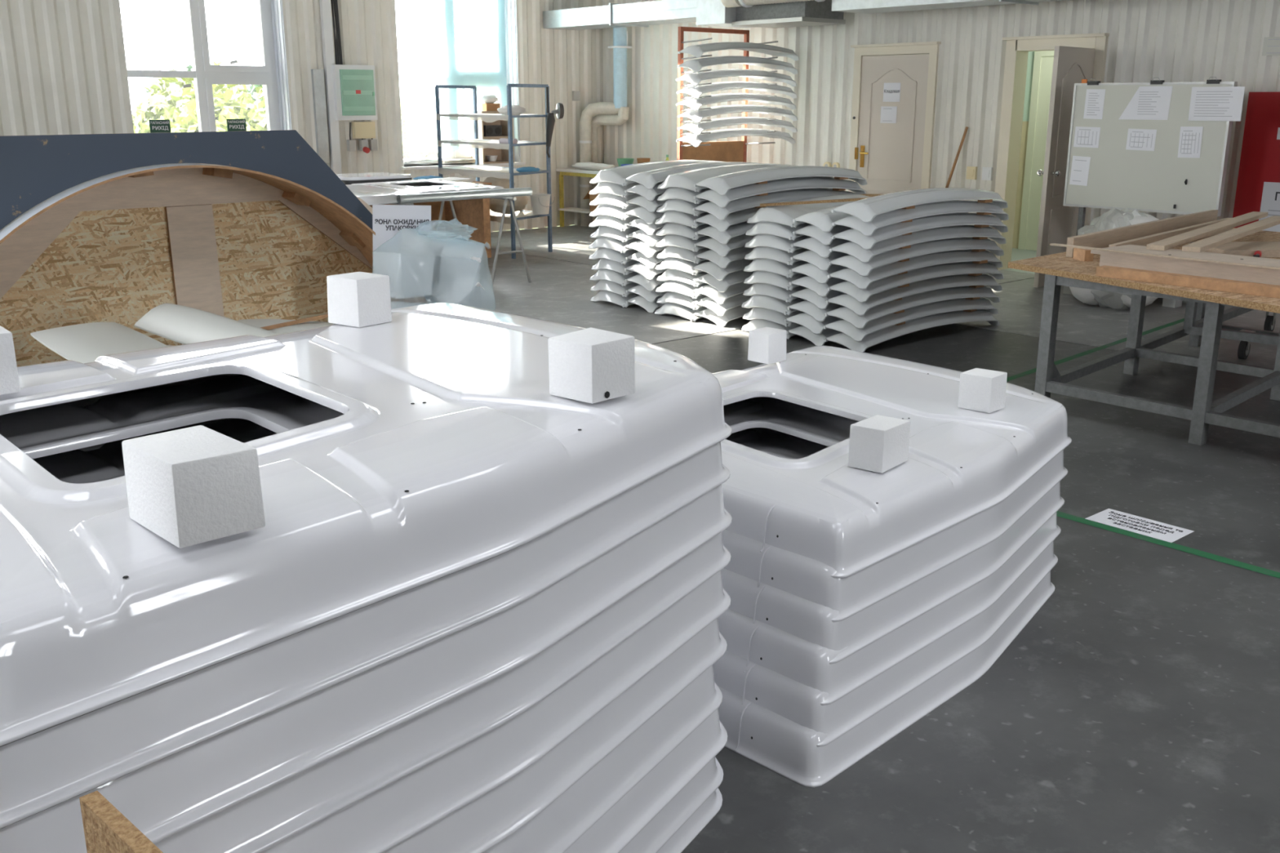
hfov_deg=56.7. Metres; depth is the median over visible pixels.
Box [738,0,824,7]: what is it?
pipe
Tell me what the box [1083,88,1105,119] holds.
paper sheet
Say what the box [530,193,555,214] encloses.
bucket
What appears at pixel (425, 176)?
rag
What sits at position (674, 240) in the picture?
roof spoiler
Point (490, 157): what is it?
bowl
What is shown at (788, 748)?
shell
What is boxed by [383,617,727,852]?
shell
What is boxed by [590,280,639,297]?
roof spoiler
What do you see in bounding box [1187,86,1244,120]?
paper sheet
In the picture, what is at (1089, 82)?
binder clip
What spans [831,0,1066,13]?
air duct
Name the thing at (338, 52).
cable bundle
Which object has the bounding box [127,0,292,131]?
window
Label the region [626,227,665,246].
roof spoiler
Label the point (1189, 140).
print
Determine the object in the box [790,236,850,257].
roof spoiler
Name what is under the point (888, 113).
paper sheet
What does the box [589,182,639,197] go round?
roof spoiler
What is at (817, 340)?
roof spoiler
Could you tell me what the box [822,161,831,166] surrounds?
wall socket
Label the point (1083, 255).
block
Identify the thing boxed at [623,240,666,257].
roof spoiler
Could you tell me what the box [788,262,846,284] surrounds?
roof spoiler
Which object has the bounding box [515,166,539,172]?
rag
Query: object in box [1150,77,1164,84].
binder clip
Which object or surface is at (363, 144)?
socket
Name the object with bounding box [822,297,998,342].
roof spoiler
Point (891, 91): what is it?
paper sheet
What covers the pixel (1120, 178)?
whiteboard
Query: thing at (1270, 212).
print
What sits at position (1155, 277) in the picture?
plank
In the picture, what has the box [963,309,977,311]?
block
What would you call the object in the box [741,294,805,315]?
roof spoiler
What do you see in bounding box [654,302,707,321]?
roof spoiler
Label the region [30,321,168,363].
fairing
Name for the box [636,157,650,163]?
bowl
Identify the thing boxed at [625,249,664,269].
roof spoiler
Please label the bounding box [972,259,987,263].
block
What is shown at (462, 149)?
ground
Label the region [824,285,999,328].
roof spoiler
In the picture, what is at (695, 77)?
roof spoiler
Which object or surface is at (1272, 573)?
floor marking
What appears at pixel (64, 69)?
wall
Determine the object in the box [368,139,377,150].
socket
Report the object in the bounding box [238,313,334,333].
fairing
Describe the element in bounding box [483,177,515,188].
sack
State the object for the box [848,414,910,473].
foam block
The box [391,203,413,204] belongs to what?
trestle
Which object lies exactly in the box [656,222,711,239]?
roof spoiler
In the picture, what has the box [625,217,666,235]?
roof spoiler
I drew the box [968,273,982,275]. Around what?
block
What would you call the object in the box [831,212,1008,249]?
roof spoiler
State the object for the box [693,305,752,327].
roof spoiler
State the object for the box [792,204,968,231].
roof spoiler
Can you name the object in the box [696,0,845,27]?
box
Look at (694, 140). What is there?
roof spoiler
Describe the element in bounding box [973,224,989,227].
block
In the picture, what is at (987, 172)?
light switch
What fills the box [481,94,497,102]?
rag
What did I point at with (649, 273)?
roof spoiler
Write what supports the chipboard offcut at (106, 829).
on the floor
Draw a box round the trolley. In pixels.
[1182,301,1279,359]
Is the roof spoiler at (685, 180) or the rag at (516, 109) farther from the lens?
the rag at (516, 109)
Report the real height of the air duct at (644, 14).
0.240 m
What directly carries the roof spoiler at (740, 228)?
on the roof spoiler at (722, 250)
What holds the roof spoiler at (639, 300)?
on the floor
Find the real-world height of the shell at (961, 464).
0.154 m
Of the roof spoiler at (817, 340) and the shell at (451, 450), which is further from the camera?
the roof spoiler at (817, 340)
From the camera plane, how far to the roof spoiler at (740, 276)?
8.56 m
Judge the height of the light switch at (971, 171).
0.120 m
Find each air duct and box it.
[542,0,696,30]
[735,0,844,21]
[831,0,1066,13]
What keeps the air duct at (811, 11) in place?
attached to the box at (724, 13)
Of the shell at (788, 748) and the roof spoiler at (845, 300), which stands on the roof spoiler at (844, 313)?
the roof spoiler at (845, 300)
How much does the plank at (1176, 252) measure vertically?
0.020 m
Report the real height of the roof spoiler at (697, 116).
0.170 m
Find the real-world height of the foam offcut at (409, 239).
0.275 m
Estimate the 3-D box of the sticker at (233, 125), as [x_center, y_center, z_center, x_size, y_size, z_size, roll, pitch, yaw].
[-4.312,-3.222,12.685,0.210,0.130,0.005,-13,20,-39]
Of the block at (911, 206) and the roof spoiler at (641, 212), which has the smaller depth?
the block at (911, 206)
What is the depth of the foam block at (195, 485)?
1.52 m
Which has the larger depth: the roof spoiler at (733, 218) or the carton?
the carton
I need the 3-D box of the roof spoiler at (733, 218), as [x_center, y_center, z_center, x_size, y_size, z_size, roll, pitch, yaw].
[1.080,-1.615,8.945,1.565,0.170,0.335,-13,20,-39]
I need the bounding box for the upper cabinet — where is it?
[1232,91,1279,231]
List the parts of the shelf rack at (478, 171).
post, post, post, post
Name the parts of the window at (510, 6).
frame, sash, sill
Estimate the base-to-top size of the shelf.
0.025 m
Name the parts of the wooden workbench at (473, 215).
rail, panel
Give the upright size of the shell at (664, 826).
0.154 m
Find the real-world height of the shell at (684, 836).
0.154 m
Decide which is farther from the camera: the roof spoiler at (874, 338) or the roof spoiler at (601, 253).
the roof spoiler at (601, 253)
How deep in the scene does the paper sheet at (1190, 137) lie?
8.97 m
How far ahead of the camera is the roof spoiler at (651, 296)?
9.14 m
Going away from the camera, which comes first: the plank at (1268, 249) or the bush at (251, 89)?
the plank at (1268, 249)
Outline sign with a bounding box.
[372,204,431,302]
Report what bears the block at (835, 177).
on the roof spoiler at (796, 183)
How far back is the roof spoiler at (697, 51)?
11.87 m
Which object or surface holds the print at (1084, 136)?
attached to the paper sheet at (1084, 136)
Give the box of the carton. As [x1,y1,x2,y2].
[481,102,500,111]
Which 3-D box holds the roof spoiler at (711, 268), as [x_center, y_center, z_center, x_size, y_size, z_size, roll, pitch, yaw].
[1.071,-1.283,9.026,1.565,0.170,0.335,-13,20,-39]
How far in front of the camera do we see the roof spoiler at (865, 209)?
7.72 m
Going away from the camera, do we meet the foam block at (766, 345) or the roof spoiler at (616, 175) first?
the foam block at (766, 345)
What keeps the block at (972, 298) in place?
on the roof spoiler at (842, 326)
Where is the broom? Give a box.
[945,126,968,187]
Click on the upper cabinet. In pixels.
(1258, 184)
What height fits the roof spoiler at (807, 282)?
0.170 m
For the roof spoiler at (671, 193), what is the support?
on the roof spoiler at (677, 205)
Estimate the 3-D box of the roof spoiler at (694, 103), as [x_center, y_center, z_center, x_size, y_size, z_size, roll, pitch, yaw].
[1.003,-3.329,12.154,1.440,0.170,0.335,-13,20,-39]
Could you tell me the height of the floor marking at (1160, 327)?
0.001 m
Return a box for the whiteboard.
[1062,81,1237,235]
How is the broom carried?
on the floor
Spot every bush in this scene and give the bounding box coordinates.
[138,63,264,121]
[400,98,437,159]
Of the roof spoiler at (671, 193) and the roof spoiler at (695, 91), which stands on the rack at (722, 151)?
the roof spoiler at (695, 91)
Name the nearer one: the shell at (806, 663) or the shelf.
the shell at (806, 663)
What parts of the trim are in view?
casing, casing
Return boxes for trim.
[990,32,1109,270]
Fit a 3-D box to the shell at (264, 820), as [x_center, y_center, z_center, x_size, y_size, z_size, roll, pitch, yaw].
[-0.657,0.264,2.446,1.463,0.154,1.846,14,21,41]
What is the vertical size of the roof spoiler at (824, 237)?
0.169 m
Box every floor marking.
[1006,318,1184,381]
[1056,511,1279,578]
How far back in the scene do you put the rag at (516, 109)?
12.40 m
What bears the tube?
on the trestle at (511, 199)
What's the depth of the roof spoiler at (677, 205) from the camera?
8.69 m
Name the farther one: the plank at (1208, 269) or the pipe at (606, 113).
the pipe at (606, 113)
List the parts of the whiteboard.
stand leg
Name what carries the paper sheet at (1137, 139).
attached to the whiteboard
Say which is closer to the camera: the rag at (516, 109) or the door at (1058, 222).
the door at (1058, 222)
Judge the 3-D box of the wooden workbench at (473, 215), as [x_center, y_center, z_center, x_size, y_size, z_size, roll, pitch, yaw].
[-2.385,-2.075,12.052,1.570,0.765,0.840,-13,20,-39]
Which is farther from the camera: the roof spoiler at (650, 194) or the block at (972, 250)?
the roof spoiler at (650, 194)
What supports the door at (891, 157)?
in the wall at (1170, 41)
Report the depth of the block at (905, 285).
7.78 m
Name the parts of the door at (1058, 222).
handle, handle, moulding, moulding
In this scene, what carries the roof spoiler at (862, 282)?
on the roof spoiler at (968, 267)
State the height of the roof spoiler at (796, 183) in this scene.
0.170 m
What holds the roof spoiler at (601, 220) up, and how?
on the roof spoiler at (602, 231)
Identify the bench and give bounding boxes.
[555,168,599,226]
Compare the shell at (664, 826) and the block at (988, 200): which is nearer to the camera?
the shell at (664, 826)
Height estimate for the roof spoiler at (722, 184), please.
0.170 m
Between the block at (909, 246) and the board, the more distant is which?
the board
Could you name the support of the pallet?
on the floor
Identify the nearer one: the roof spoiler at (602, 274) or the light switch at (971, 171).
the roof spoiler at (602, 274)
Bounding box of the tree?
[132,60,267,133]
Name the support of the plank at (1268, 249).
on the workbench at (1059, 269)
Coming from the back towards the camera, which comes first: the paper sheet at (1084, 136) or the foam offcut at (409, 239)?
the paper sheet at (1084, 136)
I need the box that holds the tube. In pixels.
[396,186,532,204]
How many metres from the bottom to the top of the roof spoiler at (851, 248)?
0.170 m
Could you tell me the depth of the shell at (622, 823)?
2.44 m
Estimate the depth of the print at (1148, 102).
9.16 m
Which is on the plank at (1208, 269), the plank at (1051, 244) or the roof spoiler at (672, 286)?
the plank at (1051, 244)
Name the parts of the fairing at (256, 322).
edging strip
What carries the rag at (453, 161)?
on the window at (510, 6)
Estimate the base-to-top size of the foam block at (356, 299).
0.120 m
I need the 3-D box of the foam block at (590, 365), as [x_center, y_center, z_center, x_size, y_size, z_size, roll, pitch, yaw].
[-0.091,-0.117,2.258,0.121,0.114,0.123,13,20,39]
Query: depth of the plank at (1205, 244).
6.23 m
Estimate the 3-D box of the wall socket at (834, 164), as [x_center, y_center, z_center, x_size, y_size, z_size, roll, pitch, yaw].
[2.095,-2.782,12.694,0.034,0.090,0.090,-13,20,-39]
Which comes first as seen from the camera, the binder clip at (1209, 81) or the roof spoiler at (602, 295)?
the binder clip at (1209, 81)
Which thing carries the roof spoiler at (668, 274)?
on the roof spoiler at (672, 286)
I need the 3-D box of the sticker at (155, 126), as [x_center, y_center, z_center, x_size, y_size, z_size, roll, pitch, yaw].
[-4.923,-3.081,12.172,0.210,0.130,0.005,-13,20,-39]
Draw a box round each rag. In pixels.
[403,158,444,165]
[412,175,443,179]
[427,177,473,182]
[443,158,475,164]
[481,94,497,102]
[497,104,527,115]
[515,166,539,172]
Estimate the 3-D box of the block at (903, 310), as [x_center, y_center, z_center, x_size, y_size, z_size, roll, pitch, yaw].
[1.692,-0.763,7.825,0.090,0.020,0.060,-13,20,-38]
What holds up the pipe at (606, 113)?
on the floor
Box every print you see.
[1076,128,1097,145]
[1086,93,1098,115]
[1128,131,1152,147]
[1137,91,1160,114]
[1180,130,1199,153]
[1194,91,1233,116]
[1267,38,1279,53]
[1267,209,1279,216]
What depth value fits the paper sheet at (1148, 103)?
9.15 m
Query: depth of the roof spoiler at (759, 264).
8.14 m
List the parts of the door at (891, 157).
strike plate, handle, moulding, moulding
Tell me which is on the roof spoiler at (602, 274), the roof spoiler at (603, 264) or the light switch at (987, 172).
the roof spoiler at (603, 264)
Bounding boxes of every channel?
[311,69,329,164]
[319,0,342,173]
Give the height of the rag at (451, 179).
0.069 m
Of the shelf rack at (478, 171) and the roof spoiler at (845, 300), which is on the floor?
the shelf rack at (478, 171)
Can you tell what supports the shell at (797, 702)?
on the shell at (788, 748)
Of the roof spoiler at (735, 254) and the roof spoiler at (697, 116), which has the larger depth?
the roof spoiler at (697, 116)
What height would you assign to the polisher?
0.715 m
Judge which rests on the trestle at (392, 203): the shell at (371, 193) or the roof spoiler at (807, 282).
the shell at (371, 193)
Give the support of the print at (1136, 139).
attached to the paper sheet at (1137, 139)
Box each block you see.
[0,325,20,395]
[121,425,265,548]
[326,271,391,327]
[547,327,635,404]
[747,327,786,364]
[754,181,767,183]
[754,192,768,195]
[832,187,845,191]
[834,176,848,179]
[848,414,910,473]
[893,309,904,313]
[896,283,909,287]
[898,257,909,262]
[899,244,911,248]
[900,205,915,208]
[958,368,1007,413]
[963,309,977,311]
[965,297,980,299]
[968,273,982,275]
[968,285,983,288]
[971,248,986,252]
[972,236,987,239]
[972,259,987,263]
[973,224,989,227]
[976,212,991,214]
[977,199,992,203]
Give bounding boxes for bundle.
[330,0,342,64]
[572,162,614,170]
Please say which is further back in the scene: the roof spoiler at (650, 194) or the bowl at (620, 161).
the bowl at (620, 161)
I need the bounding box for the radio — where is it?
[483,124,502,136]
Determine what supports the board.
attached to the wall at (64, 69)
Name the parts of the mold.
panel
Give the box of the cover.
[335,172,412,184]
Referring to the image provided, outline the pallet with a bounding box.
[1062,285,1186,307]
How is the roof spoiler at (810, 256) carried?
on the roof spoiler at (809, 269)
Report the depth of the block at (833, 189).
9.09 m
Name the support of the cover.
on the wooden workbench at (473, 215)
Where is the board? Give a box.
[332,64,377,119]
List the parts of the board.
door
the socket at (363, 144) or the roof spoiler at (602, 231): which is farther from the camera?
the socket at (363, 144)
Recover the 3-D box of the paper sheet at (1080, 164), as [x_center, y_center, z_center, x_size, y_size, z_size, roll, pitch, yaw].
[3.588,-2.086,9.678,0.002,0.235,0.164,-13,20,-39]
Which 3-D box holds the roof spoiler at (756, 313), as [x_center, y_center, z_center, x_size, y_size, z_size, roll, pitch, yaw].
[1.452,-0.931,8.709,1.565,0.162,0.455,-13,20,-39]
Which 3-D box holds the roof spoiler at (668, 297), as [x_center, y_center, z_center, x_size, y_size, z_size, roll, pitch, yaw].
[0.854,-1.111,9.356,1.565,0.162,0.455,-13,20,-39]
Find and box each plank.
[1049,243,1279,270]
[1066,209,1217,257]
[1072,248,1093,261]
[1090,244,1279,266]
[1095,265,1279,297]
[1099,250,1279,285]
[1108,217,1232,247]
[1146,211,1267,250]
[1182,215,1279,252]
[1188,241,1279,257]
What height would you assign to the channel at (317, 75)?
1.000 m
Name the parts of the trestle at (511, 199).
leg, leg, leg, leg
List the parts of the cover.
lid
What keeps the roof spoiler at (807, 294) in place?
on the roof spoiler at (806, 306)
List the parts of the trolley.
post, rail, rail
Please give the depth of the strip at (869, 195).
8.67 m
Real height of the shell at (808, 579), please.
0.154 m
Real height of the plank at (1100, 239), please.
0.121 m
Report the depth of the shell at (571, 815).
2.32 m
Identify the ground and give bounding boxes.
[436,148,574,231]
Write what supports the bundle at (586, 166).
on the bench
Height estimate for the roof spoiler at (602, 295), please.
0.162 m
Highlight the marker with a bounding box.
[1081,79,1087,83]
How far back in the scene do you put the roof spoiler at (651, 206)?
8.95 m
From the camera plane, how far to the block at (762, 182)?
8.50 m
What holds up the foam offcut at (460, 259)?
in the plastic bag
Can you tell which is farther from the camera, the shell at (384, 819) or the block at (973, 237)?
the block at (973, 237)
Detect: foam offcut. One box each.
[372,248,434,298]
[391,301,423,309]
[395,228,449,282]
[431,275,493,309]
[439,237,484,285]
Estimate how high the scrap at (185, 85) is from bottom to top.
0.044 m
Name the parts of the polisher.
handle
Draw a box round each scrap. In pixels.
[182,84,191,88]
[229,59,237,64]
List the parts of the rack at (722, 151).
arm, arm, arm, arm, arm, arm, arm, arm, arm, arm, arm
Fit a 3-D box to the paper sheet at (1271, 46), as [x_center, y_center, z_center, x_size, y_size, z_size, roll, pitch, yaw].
[4.966,-2.964,9.241,0.002,0.140,0.220,-13,20,-39]
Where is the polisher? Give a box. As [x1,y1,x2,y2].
[545,86,564,157]
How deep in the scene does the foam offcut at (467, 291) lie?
5.62 m
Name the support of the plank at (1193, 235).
on the plank at (1176, 252)
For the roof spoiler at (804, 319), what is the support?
on the roof spoiler at (817, 340)
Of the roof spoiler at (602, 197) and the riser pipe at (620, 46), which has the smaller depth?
the roof spoiler at (602, 197)
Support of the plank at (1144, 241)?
on the workbench at (1059, 269)
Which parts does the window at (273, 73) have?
sash, sash, frame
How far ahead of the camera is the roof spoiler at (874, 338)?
7.96 m
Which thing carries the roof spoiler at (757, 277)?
on the roof spoiler at (764, 289)
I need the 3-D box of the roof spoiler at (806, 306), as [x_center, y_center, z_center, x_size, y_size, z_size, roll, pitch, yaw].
[1.693,-0.935,8.418,1.565,0.169,0.335,-13,20,-39]
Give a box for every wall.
[0,0,604,231]
[602,0,1279,252]
[1012,51,1034,248]
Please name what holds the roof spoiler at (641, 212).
on the roof spoiler at (650, 228)
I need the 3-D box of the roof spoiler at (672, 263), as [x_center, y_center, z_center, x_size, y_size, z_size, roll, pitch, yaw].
[0.841,-1.358,9.289,1.565,0.162,0.455,-13,20,-40]
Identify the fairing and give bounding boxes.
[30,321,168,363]
[133,302,280,344]
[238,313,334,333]
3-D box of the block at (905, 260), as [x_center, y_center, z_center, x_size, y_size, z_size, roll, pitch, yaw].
[1.709,-1.093,7.755,0.090,0.020,0.060,-15,21,-43]
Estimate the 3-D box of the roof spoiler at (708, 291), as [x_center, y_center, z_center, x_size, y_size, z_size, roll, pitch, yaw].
[1.071,-1.120,9.079,1.565,0.170,0.335,-13,20,-40]
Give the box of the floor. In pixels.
[479,224,1279,852]
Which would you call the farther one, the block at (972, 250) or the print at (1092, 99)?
the print at (1092, 99)
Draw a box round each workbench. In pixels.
[369,181,491,257]
[1007,227,1279,445]
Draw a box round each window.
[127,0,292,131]
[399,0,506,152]
[401,0,525,169]
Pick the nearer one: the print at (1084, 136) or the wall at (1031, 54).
the print at (1084, 136)
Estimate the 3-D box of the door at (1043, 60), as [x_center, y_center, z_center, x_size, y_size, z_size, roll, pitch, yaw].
[4.468,-2.862,12.394,0.080,2.100,0.960,-13,20,-39]
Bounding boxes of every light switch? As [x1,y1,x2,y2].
[965,166,977,179]
[982,167,993,180]
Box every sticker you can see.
[148,119,170,133]
[226,118,246,131]
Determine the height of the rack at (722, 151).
2.280 m
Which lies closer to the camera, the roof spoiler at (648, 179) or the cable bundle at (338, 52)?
the roof spoiler at (648, 179)
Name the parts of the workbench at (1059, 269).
leg, rail, rail, rail, leg, rail, leg, rail, leg, rail, rail, rail, rail, leg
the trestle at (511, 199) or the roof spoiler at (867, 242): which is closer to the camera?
the roof spoiler at (867, 242)
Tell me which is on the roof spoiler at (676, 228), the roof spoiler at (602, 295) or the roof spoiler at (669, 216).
the roof spoiler at (669, 216)
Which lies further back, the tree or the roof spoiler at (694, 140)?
the tree
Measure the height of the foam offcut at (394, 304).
0.254 m
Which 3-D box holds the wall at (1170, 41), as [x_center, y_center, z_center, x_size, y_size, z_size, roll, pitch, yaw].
[5.424,-3.355,8.722,0.170,5.000,17.920,-13,20,-39]
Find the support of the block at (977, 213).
on the roof spoiler at (867, 242)
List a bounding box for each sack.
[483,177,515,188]
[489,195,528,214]
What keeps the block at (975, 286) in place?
on the roof spoiler at (844, 313)
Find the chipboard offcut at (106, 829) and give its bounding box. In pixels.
[79,791,163,852]
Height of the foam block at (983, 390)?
0.118 m
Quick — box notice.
[1084,508,1193,542]
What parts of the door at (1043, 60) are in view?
moulding, moulding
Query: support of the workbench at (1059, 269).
on the floor
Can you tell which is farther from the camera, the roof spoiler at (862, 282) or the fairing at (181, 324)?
the roof spoiler at (862, 282)
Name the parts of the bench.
leg, rail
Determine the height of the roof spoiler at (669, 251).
0.162 m
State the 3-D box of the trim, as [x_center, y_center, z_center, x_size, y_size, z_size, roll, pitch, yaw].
[3.751,-2.471,10.907,0.240,2.135,1.000,-13,20,-39]
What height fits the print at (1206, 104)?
0.181 m
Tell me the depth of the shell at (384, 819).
1.96 m
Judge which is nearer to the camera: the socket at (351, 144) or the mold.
the mold
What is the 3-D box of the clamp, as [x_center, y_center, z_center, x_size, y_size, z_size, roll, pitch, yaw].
[3.299,-0.911,6.346,0.038,0.040,0.291,8,17,28]
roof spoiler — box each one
[588,214,639,231]
[588,236,639,253]
[588,247,639,264]
[589,160,720,186]
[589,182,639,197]
[589,192,640,208]
[589,204,640,219]
[589,269,639,286]
[590,226,639,242]
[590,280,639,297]
[590,290,639,307]
[591,258,639,275]
[623,161,756,189]
[623,204,665,223]
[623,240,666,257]
[624,181,667,200]
[624,262,666,279]
[625,193,666,212]
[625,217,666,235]
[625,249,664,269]
[625,271,664,291]
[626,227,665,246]
[626,284,666,302]
[626,294,663,313]
[654,210,710,227]
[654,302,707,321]
[655,234,711,252]
[655,257,710,275]
[655,280,708,298]
[656,199,710,216]
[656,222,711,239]
[657,163,834,191]
[657,186,832,204]
[657,245,711,263]
[657,268,707,286]
[657,291,706,310]
[675,55,797,74]
[675,68,796,86]
[675,93,796,110]
[675,128,795,146]
[676,80,797,98]
[677,41,799,60]
[677,104,797,122]
[677,116,797,135]
[691,257,753,280]
[691,281,752,304]
[691,293,751,315]
[692,188,855,219]
[693,165,866,195]
[693,177,866,208]
[693,201,785,231]
[693,234,755,256]
[693,245,754,268]
[693,269,754,292]
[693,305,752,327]
[694,221,755,244]
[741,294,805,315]
[741,319,801,339]
[742,283,806,302]
[742,306,803,327]
[743,257,808,277]
[743,270,807,290]
[744,234,810,253]
[744,246,808,265]
[745,221,811,239]
[746,193,870,227]
[783,311,842,334]
[786,299,842,321]
[786,325,840,346]
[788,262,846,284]
[788,275,845,296]
[788,288,844,309]
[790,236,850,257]
[790,249,848,271]
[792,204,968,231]
[792,224,968,244]
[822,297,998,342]
[823,309,999,351]
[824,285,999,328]
[825,273,1002,315]
[826,248,1002,289]
[826,261,1004,302]
[827,237,1004,276]
[828,225,1006,262]
[830,187,1008,222]
[831,200,1008,235]
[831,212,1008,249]
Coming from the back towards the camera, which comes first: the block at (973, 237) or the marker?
the marker
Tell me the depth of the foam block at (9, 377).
2.26 m
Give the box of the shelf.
[558,207,591,213]
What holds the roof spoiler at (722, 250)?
on the roof spoiler at (735, 254)
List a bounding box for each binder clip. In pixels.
[1087,78,1100,84]
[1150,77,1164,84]
[1206,76,1221,84]
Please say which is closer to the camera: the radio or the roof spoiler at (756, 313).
the roof spoiler at (756, 313)
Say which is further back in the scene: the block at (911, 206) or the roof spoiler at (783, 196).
the roof spoiler at (783, 196)
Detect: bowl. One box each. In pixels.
[485,155,497,161]
[616,158,634,166]
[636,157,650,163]
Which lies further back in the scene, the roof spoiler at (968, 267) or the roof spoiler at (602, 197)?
the roof spoiler at (602, 197)
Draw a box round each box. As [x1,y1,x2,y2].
[346,121,377,153]
[469,111,514,164]
[572,90,580,100]
[582,190,599,211]
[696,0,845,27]
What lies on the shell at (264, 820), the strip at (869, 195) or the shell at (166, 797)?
the shell at (166, 797)
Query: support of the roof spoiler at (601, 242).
on the roof spoiler at (601, 253)
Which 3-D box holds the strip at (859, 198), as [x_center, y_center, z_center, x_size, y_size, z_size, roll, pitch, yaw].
[1.218,-1.538,8.123,0.787,0.061,0.045,0,15,0]
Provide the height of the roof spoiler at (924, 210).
0.169 m
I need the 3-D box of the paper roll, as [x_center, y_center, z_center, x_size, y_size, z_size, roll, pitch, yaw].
[-1.368,-2.962,12.326,0.060,0.058,0.260,-13,20,-39]
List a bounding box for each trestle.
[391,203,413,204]
[436,196,531,287]
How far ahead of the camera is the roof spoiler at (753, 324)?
8.26 m
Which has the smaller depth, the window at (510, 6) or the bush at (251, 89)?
the window at (510, 6)
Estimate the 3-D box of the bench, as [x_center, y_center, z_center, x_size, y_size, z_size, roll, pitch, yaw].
[0.079,-2.735,14.504,0.700,0.735,2.700,-13,20,-39]
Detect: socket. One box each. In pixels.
[346,139,355,151]
[359,139,368,151]
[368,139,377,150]
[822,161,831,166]
[831,162,839,168]
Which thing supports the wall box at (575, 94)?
attached to the wall at (64, 69)
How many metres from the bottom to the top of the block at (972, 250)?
0.020 m
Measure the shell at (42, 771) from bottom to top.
0.154 m
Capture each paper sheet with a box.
[880,106,897,123]
[883,82,901,102]
[1069,155,1090,186]
[1073,126,1100,147]
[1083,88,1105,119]
[1119,85,1173,119]
[1125,128,1156,151]
[1177,126,1203,157]
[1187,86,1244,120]
[1262,36,1279,55]
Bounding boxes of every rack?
[435,83,552,258]
[676,26,777,162]
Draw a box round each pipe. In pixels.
[578,102,629,226]
[608,26,631,108]
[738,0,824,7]
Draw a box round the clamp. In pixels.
[1253,250,1262,257]
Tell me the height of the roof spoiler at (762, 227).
0.162 m
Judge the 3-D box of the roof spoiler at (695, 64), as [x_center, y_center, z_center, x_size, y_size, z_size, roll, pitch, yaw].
[1.008,-3.677,12.063,1.440,0.170,0.335,-13,20,-39]
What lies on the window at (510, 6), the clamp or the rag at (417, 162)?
the rag at (417, 162)
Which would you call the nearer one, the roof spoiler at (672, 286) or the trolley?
the trolley
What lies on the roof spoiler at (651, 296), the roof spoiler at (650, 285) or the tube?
the roof spoiler at (650, 285)
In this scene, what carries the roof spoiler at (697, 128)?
on the rack at (722, 151)
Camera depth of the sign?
5.64 m
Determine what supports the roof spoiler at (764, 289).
on the roof spoiler at (756, 300)
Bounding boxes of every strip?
[760,197,866,206]
[862,194,881,196]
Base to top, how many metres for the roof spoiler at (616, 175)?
0.162 m
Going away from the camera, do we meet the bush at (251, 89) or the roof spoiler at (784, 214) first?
the roof spoiler at (784, 214)
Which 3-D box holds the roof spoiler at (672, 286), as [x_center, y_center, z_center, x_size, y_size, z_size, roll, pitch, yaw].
[0.842,-1.193,9.334,1.565,0.162,0.455,-13,20,-40]
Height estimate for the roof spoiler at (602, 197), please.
0.162 m
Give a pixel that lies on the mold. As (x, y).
(237, 225)
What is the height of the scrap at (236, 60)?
0.049 m
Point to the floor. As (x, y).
(1137, 710)
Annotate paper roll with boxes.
[498,137,517,143]
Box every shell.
[0,302,731,746]
[0,374,730,829]
[0,417,732,852]
[154,532,730,852]
[259,570,730,852]
[345,178,504,205]
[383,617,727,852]
[483,665,722,852]
[564,708,727,852]
[619,756,723,852]
[657,787,722,852]
[712,345,1071,578]
[712,540,1057,746]
[717,512,1061,705]
[718,570,1055,787]
[720,427,1064,664]
[721,396,1067,622]
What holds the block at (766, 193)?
on the roof spoiler at (783, 196)
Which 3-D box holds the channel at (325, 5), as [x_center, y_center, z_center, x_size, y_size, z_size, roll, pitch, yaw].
[-3.372,-4.459,12.732,0.100,4.940,0.060,-13,20,-39]
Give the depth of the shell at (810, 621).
3.08 m
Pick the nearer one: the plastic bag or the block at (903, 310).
the block at (903, 310)
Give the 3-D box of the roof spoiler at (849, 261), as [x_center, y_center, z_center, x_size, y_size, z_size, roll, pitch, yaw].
[1.916,-1.195,8.095,1.565,0.170,0.335,-13,20,-40]
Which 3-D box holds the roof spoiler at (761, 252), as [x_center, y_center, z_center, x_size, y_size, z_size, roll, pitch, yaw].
[1.458,-1.340,8.611,1.565,0.162,0.455,-13,20,-39]
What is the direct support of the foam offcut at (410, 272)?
in the plastic bag
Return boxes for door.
[848,41,941,194]
[1017,50,1053,250]
[1033,45,1095,287]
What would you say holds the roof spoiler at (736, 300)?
on the roof spoiler at (737, 312)
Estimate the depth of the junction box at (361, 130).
13.26 m
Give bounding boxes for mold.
[0,129,437,366]
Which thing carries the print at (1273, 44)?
attached to the paper sheet at (1271, 46)
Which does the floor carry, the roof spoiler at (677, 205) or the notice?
the notice
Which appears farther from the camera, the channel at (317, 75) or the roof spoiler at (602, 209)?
the channel at (317, 75)

